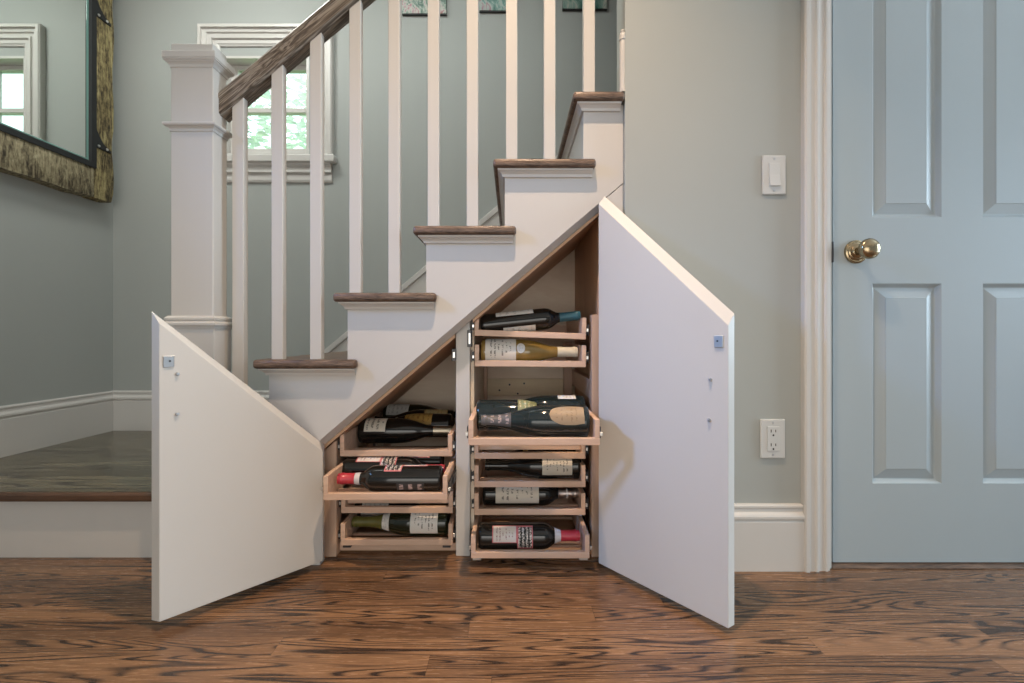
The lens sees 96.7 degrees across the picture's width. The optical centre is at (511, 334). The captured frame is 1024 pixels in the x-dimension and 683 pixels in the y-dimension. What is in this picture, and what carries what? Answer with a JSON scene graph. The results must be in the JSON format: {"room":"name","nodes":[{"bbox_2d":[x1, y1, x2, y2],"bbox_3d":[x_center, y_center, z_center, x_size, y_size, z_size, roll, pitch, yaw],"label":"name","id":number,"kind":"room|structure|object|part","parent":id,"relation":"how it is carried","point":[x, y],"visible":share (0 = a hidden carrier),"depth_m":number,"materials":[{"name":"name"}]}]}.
{"room":"home stair hallway","nodes":[
{"label":"home stair hallway","id":0,"kind":"room"},
{"bbox_2d":[0,0,112,405],"bbox_3d":[-2.004,-0.630,0.870,0.120,2.600,2.940,0,0,0],"label":"wall","id":1,"kind":"structure","parent":0,"point":[56,247],"depth_m":1.92,"materials":[{"name":"paint"}]},
{"bbox_2d":[0,0,113,202],"bbox_3d":[-1.910,-1.255,1.665,0.068,1.276,0.983,0,0,0],"label":"wall mirror","id":2,"kind":"object","parent":1,"relation":"attached to","point":[57,103],"visible":1,"depth_m":1.90,"materials":[{"name":"brown wood"}]},
{"bbox_2d":[0,0,85,156],"bbox_3d":[-1.904,-1.255,1.667,0.020,0.948,0.729,0,0,0],"label":"mirror glass","id":3,"kind":"object","parent":2,"relation":"on","point":[43,42],"depth_m":1.85,"materials":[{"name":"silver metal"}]},
{"bbox_3d":[-1.915,-0.687,1.667,0.058,0.140,0.777,0,0,0],"label":"frame rail","id":4,"kind":"part","parent":2,"relation":"part of","materials":[{"name":"brown wood"}]},
{"bbox_2d":[113,0,616,440],"bbox_3d":[0.728,-0.630,2.277,5.344,2.600,0.120,0,0,0],"label":"wall","id":5,"kind":"structure","parent":0,"point":[143,29],"depth_m":2.22,"materials":[{"name":"paint"}]},
{"bbox_2d":[0,391,268,457],"bbox_3d":[-1.537,0.367,1.788,0.814,0.192,0.857,0,0,0],"label":"baseboard","id":6,"kind":"structure","parent":5,"relation":"attached to","point":[24,427],"depth_m":1.99,"materials":[{"name":"white paint"}]},
{"bbox_2d":[197,24,336,182],"bbox_3d":[-1.200,-1.120,2.256,0.696,0.760,0.162,0,0,0],"label":"window","id":7,"kind":"structure","parent":5,"relation":"in","point":[220,35],"depth_m":2.20,"materials":[{"name":"white paint"}]},
{"bbox_3d":[-1.205,-1.117,2.292,0.406,0.461,0.035,0,0,0],"label":"sash","id":8,"kind":"part","parent":7,"relation":"part of","materials":[{"name":"white paint"}]},
{"bbox_3d":[-1.201,-1.123,2.291,0.342,0.022,0.035,0,0,0],"label":"meeting rail","id":9,"kind":"part","parent":7,"relation":"part of","materials":[{"name":"white paint"}]},
{"bbox_3d":[-1.200,-0.848,2.196,0.696,0.036,0.042,0,0,0],"label":"sill","id":10,"kind":"part","parent":7,"relation":"part of","materials":[{"name":"white paint"}]},
{"bbox_2d":[402,0,446,15],"bbox_3d":[-0.425,-1.677,2.210,0.216,0.248,0.014,0,0,0],"label":"picture","id":11,"kind":"object","parent":5,"relation":"attached to","point":[409,7],"visible":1,"depth_m":2.20},
{"bbox_2d":[479,0,505,12],"bbox_3d":[-0.070,-1.669,2.210,0.178,0.204,0.014,0,0,0],"label":"picture","id":12,"kind":"object","parent":5,"relation":"attached to","point":[485,6],"visible":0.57,"depth_m":2.20},
{"bbox_2d":[562,0,606,10],"bbox_3d":[0.353,-1.700,2.210,0.216,0.248,0.014,0,0,0],"label":"picture","id":13,"kind":"object","parent":5,"relation":"attached to","point":[567,5],"visible":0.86,"depth_m":2.20},
{"bbox_2d":[0,508,1023,682],"bbox_3d":[0.000,0.717,-0.830,8.400,0.106,6.340,0,0,0],"label":"floor","id":14,"kind":"structure","parent":0,"point":[353,616],"depth_m":1.03,"materials":[{"name":"brown wood"}]},
{"bbox_2d":[152,312,470,621],"bbox_3d":[-0.486,0.306,1.464,0.654,0.717,0.892,0,0,0],"label":"wine cabinet","id":15,"kind":"object","parent":14,"relation":"on","point":[240,488],"visible":0.66,"depth_m":1.15,"materials":[{"name":"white wood"}]},
{"bbox_3d":[-0.776,0.060,1.029,0.003,0.026,0.020,0,0,42],"label":"strike plate","id":16,"kind":"part","parent":15,"relation":"part of","materials":[{"name":"metal"}]},
{"bbox_3d":[-0.676,0.296,1.161,0.025,0.697,0.383,0,0,42],"label":"cabinet door","id":17,"kind":"part","parent":15,"relation":"part of","materials":[{"name":"white paint"}]},
{"bbox_3d":[-0.574,0.500,1.650,0.010,0.328,0.520,0,0,0],"label":"panel","id":18,"kind":"part","parent":15,"relation":"part of","materials":[{"name":"brown wood"}]},
{"bbox_3d":[-0.369,0.173,1.622,0.400,0.350,0.556,0,0,0],"label":"sloping panel","id":19,"kind":"part","parent":15,"relation":"part of","materials":[{"name":"brown wood"}]},
{"bbox_2d":[337,465,443,491],"bbox_3d":[-0.343,0.404,1.282,0.292,0.074,0.074,0,0,0],"label":"wine bottle","id":20,"kind":"object","parent":15,"relation":"in","point":[377,478],"visible":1,"depth_m":1.25,"materials":[{"name":"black glass"}]},
{"bbox_2d":[355,503,426,515],"bbox_3d":[-0.366,0.586,1.516,0.300,0.082,0.082,0,0,0],"label":"wine bottle","id":21,"kind":"object","parent":15,"relation":"in","point":[356,504],"visible":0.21,"depth_m":1.49,"materials":[{"name":"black glass"}]},
{"bbox_2d":[342,457,445,472],"bbox_3d":[-0.353,0.406,1.372,0.301,0.076,0.075,0,0,0],"label":"wine bottle","id":22,"kind":"object","parent":15,"relation":"in","point":[350,464],"visible":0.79,"depth_m":1.35,"materials":[{"name":"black glass"}]},
{"bbox_3d":[-0.348,0.645,1.395,0.356,0.022,0.014,0,0,0],"label":"rail","id":23,"kind":"part","parent":15,"relation":"part of","materials":[{"name":"brown wood"}]},
{"bbox_2d":[352,513,449,535],"bbox_3d":[-0.349,0.586,1.430,0.301,0.082,0.082,0,0,0],"label":"wine bottle","id":24,"kind":"object","parent":15,"relation":"in","point":[409,524],"visible":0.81,"depth_m":1.40,"materials":[{"name":"green glass"}]},
{"bbox_3d":[-0.348,0.586,1.430,0.300,0.081,0.081,0,0,0],"label":"glass","id":25,"kind":"part","parent":24,"relation":"part of","materials":[{"name":"green glass"}]},
{"bbox_2d":[365,456,443,463],"bbox_3d":[-0.371,0.405,1.456,0.301,0.076,0.075,0,0,0],"label":"wine bottle","id":26,"kind":"object","parent":15,"relation":"in","point":[423,459],"visible":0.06,"depth_m":1.42,"materials":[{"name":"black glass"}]},
{"bbox_2d":[358,418,452,442],"bbox_3d":[-0.347,0.315,1.500,0.301,0.082,0.082,0,0,0],"label":"wine bottle","id":27,"kind":"object","parent":15,"relation":"in","point":[370,430],"visible":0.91,"depth_m":1.47,"materials":[{"name":"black glass"}]},
{"bbox_2d":[375,409,454,425],"bbox_3d":[-0.364,0.315,1.676,0.300,0.082,0.082,0,0,0],"label":"wine bottle","id":28,"kind":"object","parent":15,"relation":"in","point":[435,411],"visible":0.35,"depth_m":1.66,"materials":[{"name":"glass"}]},
{"bbox_3d":[-0.369,0.323,1.905,0.400,0.683,0.010,0,0,0],"label":"panel","id":29,"kind":"part","parent":15,"relation":"part of","materials":[{"name":"brown wood"}]},
{"bbox_2d":[383,404,455,417],"bbox_3d":[-0.342,0.309,1.764,0.300,0.082,0.082,0,0,0],"label":"wine bottle","id":30,"kind":"object","parent":15,"relation":"in","point":[391,409],"visible":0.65,"depth_m":1.74,"materials":[{"name":"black glass"}]},
{"bbox_2d":[397,413,452,436],"bbox_3d":[-0.359,0.315,1.588,0.300,0.082,0.081,0,0,0],"label":"wine bottle","id":31,"kind":"object","parent":15,"relation":"in","point":[432,419],"visible":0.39,"depth_m":1.56,"materials":[{"name":"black glass"}]},
{"bbox_3d":[-0.164,0.330,1.650,0.010,0.668,0.520,0,0,0],"label":"panel","id":32,"kind":"part","parent":15,"relation":"part of","materials":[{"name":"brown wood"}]},
{"bbox_2d":[0,92,624,564],"bbox_3d":[-0.597,-0.323,1.750,2.694,1.974,0.934,0,0,0],"label":"staircase","id":33,"kind":"structure","parent":14,"relation":"on","point":[91,496],"depth_m":1.31,"materials":[{"name":"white wood"}]},
{"bbox_3d":[-0.586,0.106,1.742,0.271,0.020,0.897,0,0,0],"label":"cove molding","id":34,"kind":"part","parent":33,"relation":"part of","materials":[{"name":"white paint"}]},
{"bbox_2d":[161,0,594,384],"bbox_3d":[-0.331,-0.505,1.317,1.293,2.338,0.100,0,0,0],"label":"stair railing","id":35,"kind":"object","parent":33,"relation":"attached to","point":[203,103],"visible":0.78,"depth_m":1.32,"materials":[{"name":"white paint"}]},
{"bbox_3d":[-0.903,-0.390,1.315,0.119,0.760,0.063,0,0,0],"label":"newel post","id":36,"kind":"part","parent":35,"relation":"part of","materials":[{"name":"white paint"}]},
{"bbox_3d":[-0.265,-1.154,1.337,1.557,0.054,0.062,-40,0,0],"label":"handrail","id":37,"kind":"part","parent":35,"relation":"part of","materials":[{"name":"brown wood"}]},
{"bbox_3d":[-0.359,-0.084,1.742,0.271,0.020,0.897,0,0,0],"label":"cove molding","id":38,"kind":"part","parent":33,"relation":"part of","materials":[{"name":"white paint"}]},
{"bbox_3d":[-0.304,0.000,1.328,1.248,1.328,0.030,0,0,0],"label":"stringer panel","id":39,"kind":"part","parent":33,"relation":"part of","materials":[{"name":"white paint"}]},
{"bbox_3d":[-0.147,0.303,1.377,0.042,0.721,0.022,0,0,0],"label":"frame post","id":40,"kind":"part","parent":33,"relation":"part of","materials":[{"name":"white paint"}]},
{"bbox_3d":[-0.132,-0.274,1.742,0.271,0.020,0.897,0,0,0],"label":"cove molding","id":41,"kind":"part","parent":33,"relation":"part of","materials":[{"name":"white paint"}]},
{"bbox_3d":[0.095,-0.464,1.742,0.271,0.020,0.897,0,0,0],"label":"cove molding","id":42,"kind":"part","parent":33,"relation":"part of","materials":[{"name":"white paint"}]},
{"bbox_3d":[0.249,-0.654,1.742,0.126,0.020,0.897,0,0,0],"label":"cove molding","id":43,"kind":"part","parent":33,"relation":"part of","materials":[{"name":"white paint"}]},
{"bbox_3d":[0.295,0.115,1.329,0.050,1.099,0.029,0,0,0],"label":"filler panel","id":44,"kind":"part","parent":33,"relation":"part of","materials":[{"name":"white paint"}]},
{"bbox_2d":[465,196,733,627],"bbox_3d":[0.183,0.132,1.458,0.632,1.064,0.904,0,0,0],"label":"wine cabinet","id":45,"kind":"object","parent":14,"relation":"on","point":[653,368],"visible":0.76,"depth_m":1.21,"materials":[{"name":"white wood"}]},
{"bbox_3d":[-0.121,0.307,1.650,0.010,0.713,0.520,0,0,0],"label":"panel","id":46,"kind":"part","parent":45,"relation":"part of","materials":[{"name":"brown wood"}]},
{"bbox_2d":[476,400,541,430],"bbox_3d":[0.048,0.231,1.316,0.300,0.089,0.089,0,0,0],"label":"wine bottle","id":47,"kind":"object","parent":45,"relation":"in","point":[483,407],"visible":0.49,"depth_m":1.29,"materials":[{"name":"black glass"}]},
{"bbox_2d":[478,522,579,548],"bbox_3d":[0.051,0.593,1.345,0.297,0.074,0.075,0,0,0],"label":"wine bottle","id":48,"kind":"object","parent":45,"relation":"in","point":[491,535],"visible":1,"depth_m":1.32,"materials":[{"name":"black glass"}]},
{"bbox_2d":[481,339,577,360],"bbox_3d":[0.055,0.053,1.430,0.301,0.082,0.082,0,0,0],"label":"wine bottle","id":49,"kind":"object","parent":45,"relation":"in","point":[491,349],"visible":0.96,"depth_m":1.40,"materials":[{"name":"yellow glass"}]},
{"bbox_3d":[0.062,0.645,1.409,0.353,0.022,0.014,0,0,0],"label":"rail","id":50,"kind":"part","parent":45,"relation":"part of","materials":[{"name":"brown wood"}]},
{"bbox_3d":[0.073,0.139,1.905,0.378,1.049,0.010,0,0,0],"label":"panel","id":51,"kind":"part","parent":45,"relation":"part of","materials":[{"name":"brown wood"}]},
{"bbox_2d":[480,308,580,331],"bbox_3d":[0.058,-0.040,1.420,0.313,0.087,0.069,0,0,0],"label":"wine bottle","id":52,"kind":"object","parent":45,"relation":"in","point":[529,320],"visible":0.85,"depth_m":1.39,"materials":[{"name":"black glass"}]},
{"bbox_2d":[483,487,578,505],"bbox_3d":[0.060,0.501,1.444,0.301,0.076,0.076,0,0,0],"label":"wine bottle","id":53,"kind":"object","parent":45,"relation":"in","point":[492,496],"visible":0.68,"depth_m":1.41,"materials":[{"name":"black glass"}]},
{"bbox_2d":[486,450,575,460],"bbox_3d":[0.062,0.413,1.535,0.300,0.081,0.081,0,0,0],"label":"wine bottle","id":54,"kind":"object","parent":45,"relation":"in","point":[514,450],"visible":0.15,"depth_m":1.51,"materials":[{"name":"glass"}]},
{"bbox_2d":[485,459,580,478],"bbox_3d":[0.066,0.413,1.442,0.300,0.082,0.082,0,0,0],"label":"wine bottle","id":55,"kind":"object","parent":45,"relation":"in","point":[532,468],"visible":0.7,"depth_m":1.41,"materials":[{"name":"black glass"}]},
{"bbox_2d":[479,405,589,436],"bbox_3d":[0.058,0.232,1.222,0.292,0.086,0.087,0,0,0],"label":"wine bottle","id":56,"kind":"object","parent":45,"relation":"in","point":[541,420],"visible":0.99,"depth_m":1.19,"materials":[{"name":"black glass"}]},
{"bbox_3d":[0.073,-0.203,1.622,0.378,0.331,0.556,0,0,0],"label":"sloping panel","id":57,"kind":"part","parent":45,"relation":"part of","materials":[{"name":"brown wood"}]},
{"bbox_2d":[524,395,584,404],"bbox_3d":[0.073,0.231,1.409,0.300,0.089,0.089,0,0,0],"label":"wine bottle","id":58,"kind":"object","parent":45,"relation":"in","point":[546,399],"visible":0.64,"depth_m":1.38,"materials":[{"name":"black glass"}]},
{"bbox_3d":[0.268,0.147,1.650,0.010,1.034,0.520,0,0,0],"label":"panel","id":59,"kind":"part","parent":45,"relation":"part of","materials":[{"name":"brown wood"}]},
{"bbox_3d":[0.373,0.126,1.158,0.026,1.050,0.372,0,0,-39],"label":"cabinet door","id":60,"kind":"part","parent":45,"relation":"part of","materials":[{"name":"white paint"}]},
{"bbox_3d":[0.464,0.015,1.021,0.003,0.027,0.021,0,0,-39],"label":"strike plate","id":61,"kind":"part","parent":45,"relation":"part of","materials":[{"name":"metal"}]},
{"bbox_2d":[617,0,800,502],"bbox_3d":[2.261,-0.630,1.343,3.879,2.600,0.100,0,0,0],"label":"wall","id":62,"kind":"structure","parent":0,"point":[713,87],"depth_m":1.29,"materials":[{"name":"paint"}]},
{"bbox_2d":[619,29,624,91],"bbox_3d":[0.317,-0.784,1.302,0.021,0.180,0.021,0,0,0],"label":"trim","id":63,"kind":"structure","parent":62,"relation":"attached to","point":[622,33],"depth_m":1.29,"materials":[{"name":"white paint"}]},
{"bbox_2d":[734,503,804,571],"bbox_3d":[0.561,0.571,1.284,0.522,0.186,0.018,0,0,0],"label":"baseboard","id":64,"kind":"structure","parent":62,"relation":"attached to","point":[768,537],"depth_m":1.28,"materials":[{"name":"white paint"}]},
{"bbox_2d":[760,419,784,457],"bbox_3d":[0.738,0.294,1.289,0.070,0.112,0.008,0,0,0],"label":"wall outlet","id":65,"kind":"object","parent":62,"relation":"attached to","point":[772,431],"visible":1,"depth_m":1.29,"materials":[{"name":"white plastic"}]},
{"bbox_2d":[767,427,778,450],"bbox_3d":[0.738,0.294,1.286,0.034,0.069,0.002,0,0,0],"label":"receptacle","id":66,"kind":"object","parent":65,"relation":"attached to","point":[772,432],"depth_m":1.29,"materials":[{"name":"white plastic"}]},
{"bbox_2d":[762,155,785,194],"bbox_3d":[0.742,-0.453,1.287,0.067,0.112,0.011,0,0,0],"label":"light switch","id":67,"kind":"object","parent":62,"relation":"attached to","point":[773,166],"visible":1,"depth_m":1.29,"materials":[{"name":"white plastic"}]},
{"bbox_3d":[0.742,-0.453,1.287,0.034,0.069,0.001,0,0,0],"label":"switch frame","id":68,"kind":"part","parent":67,"relation":"part of","materials":[{"name":"white plastic"}]},
{"bbox_2d":[801,0,829,572],"bbox_3d":[1.304,-0.404,1.282,0.968,2.136,0.021,0,0,0],"label":"trim","id":69,"kind":"structure","parent":62,"relation":"attached to","point":[815,14],"depth_m":1.28,"materials":[{"name":"white paint"}]},
{"bbox_2d":[830,0,831,568],"bbox_3d":[1.301,-0.359,1.343,0.822,2.058,0.100,0,0,0],"label":"trim","id":70,"kind":"structure","parent":62,"relation":"attached to","point":[830,0],"depth_m":1.29,"materials":[{"name":"white paint"}]},
{"bbox_2d":[832,0,1023,561],"bbox_3d":[1.307,-0.355,1.299,0.766,2.024,0.102,0,0,0],"label":"door","id":71,"kind":"structure","parent":62,"relation":"in","point":[928,95],"depth_m":1.31,"materials":[{"name":"blue paint"}]},
{"bbox_3d":[0.926,-0.240,1.329,0.004,0.060,0.033,0,0,0],"label":"latch plate","id":72,"kind":"part","parent":71,"relation":"part of","materials":[{"name":"metal"}]},
{"bbox_3d":[0.993,-0.240,1.276,0.057,0.057,0.054,0,0,0],"label":"knob","id":73,"kind":"part","parent":71,"relation":"part of","materials":[{"name":"gold metal"}]},
{"bbox_2d":[832,562,1023,568],"bbox_3d":[1.301,0.662,1.341,0.786,0.004,0.104,0,0,0],"label":"threshold","id":74,"kind":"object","parent":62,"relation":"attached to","point":[835,565],"depth_m":1.30,"materials":[{"name":"brown wood"}]},
{"label":"outside","id":75,"kind":"structure","parent":0,"visible":0},
{"bbox_3d":[-3.000,1.220,12.300,22.000,0.100,19.400,0,0,0],"label":"ground","id":76,"kind":"structure","parent":75,"visible":0},
{"bbox_2d":[248,74,305,148],"bbox_3d":[-4.577,-1.787,7.615,4.047,5.914,2.690,0,0,0],"label":"tree","id":77,"kind":"object","parent":76,"relation":"on","point":[253,141],"visible":0.05,"depth_m":7.38,"materials":[{"name":"green plant"}]}
]}

